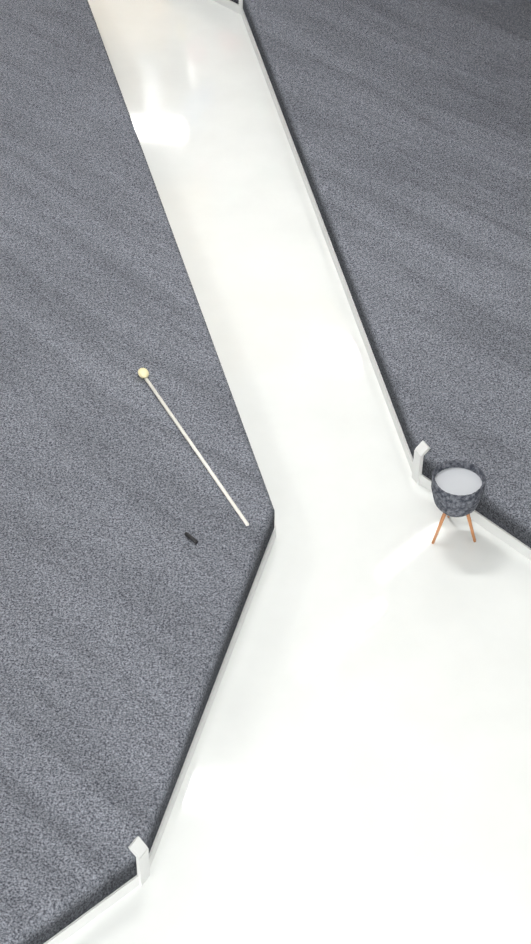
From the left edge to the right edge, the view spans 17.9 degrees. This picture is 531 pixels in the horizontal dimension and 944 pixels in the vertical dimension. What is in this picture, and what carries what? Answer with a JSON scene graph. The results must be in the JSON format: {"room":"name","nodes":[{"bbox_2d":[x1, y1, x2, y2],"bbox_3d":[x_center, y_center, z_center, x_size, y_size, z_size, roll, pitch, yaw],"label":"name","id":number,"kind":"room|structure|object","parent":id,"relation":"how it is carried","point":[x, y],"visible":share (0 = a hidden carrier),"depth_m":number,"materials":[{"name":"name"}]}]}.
{"room":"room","nodes":[
{"label":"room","id":0,"kind":"room"},
{"bbox_2d":[61,0,530,943],"bbox_3d":[0.046,-9.147,21.365,80.000,0.001,72.000,5,43,4],"label":"floor","id":1,"kind":"structure","parent":0,"point":[359,768],"depth_m":10.32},
{"bbox_2d":[0,0,274,943],"bbox_3d":[-6.588,-1.263,12.457,13.692,0.280,12.770,5,43,4],"label":"floor","id":2,"kind":"structure","parent":1,"relation":"on","point":[122,600],"depth_m":10.84,"materials":[{"name":"carpet"}]},
{"bbox_2d":[44,523,275,943],"bbox_3d":[-6.591,-1.275,12.447,13.725,0.313,12.795,5,43,4],"label":"baseboard","id":3,"kind":"structure","parent":2,"relation":"attached to","point":[138,848],"depth_m":9.14,"materials":[{"name":"white"}]},
{"bbox_2d":[184,532,197,543],"bbox_3d":[-0.465,0.412,10.527,0.024,0.023,0.108,-32,52,-31],"label":"brush","id":4,"kind":"object","parent":2,"relation":"on","point":[190,537],"visible":0.94,"depth_m":10.52,"materials":[{"name":"black plastic"}]},
{"bbox_2d":[138,368,248,525],"bbox_3d":[-0.494,-0.199,11.162,0.939,0.060,1.446,5,43,4],"label":"stick","id":5,"kind":"object","parent":2,"relation":"on","point":[143,373],"visible":1,"depth_m":11.17,"materials":[{"name":"white"}]},
{"bbox_2d":[431,460,485,543],"bbox_3d":[1.223,0.221,10.832,0.343,0.503,0.343,5,43,4],"label":"planter","id":6,"kind":"object","parent":1,"relation":"on","point":[457,487],"visible":1,"depth_m":10.69,"materials":[{"name":"grey"}]},
{"bbox_2d":[231,0,530,547],"bbox_3d":[0.989,-6.128,17.892,7.236,0.280,24.162,-16,45,-18],"label":"floor","id":7,"kind":"structure","parent":0,"point":[408,122],"depth_m":13.48,"materials":[{"name":"carpet"}]},
{"bbox_2d":[213,0,530,559],"bbox_3d":[0.987,-6.140,17.882,7.264,0.313,24.200,-16,45,-18],"label":"baseboard","id":8,"kind":"structure","parent":7,"relation":"attached to","point":[422,449],"depth_m":12.31,"materials":[{"name":"white"}]}
]}

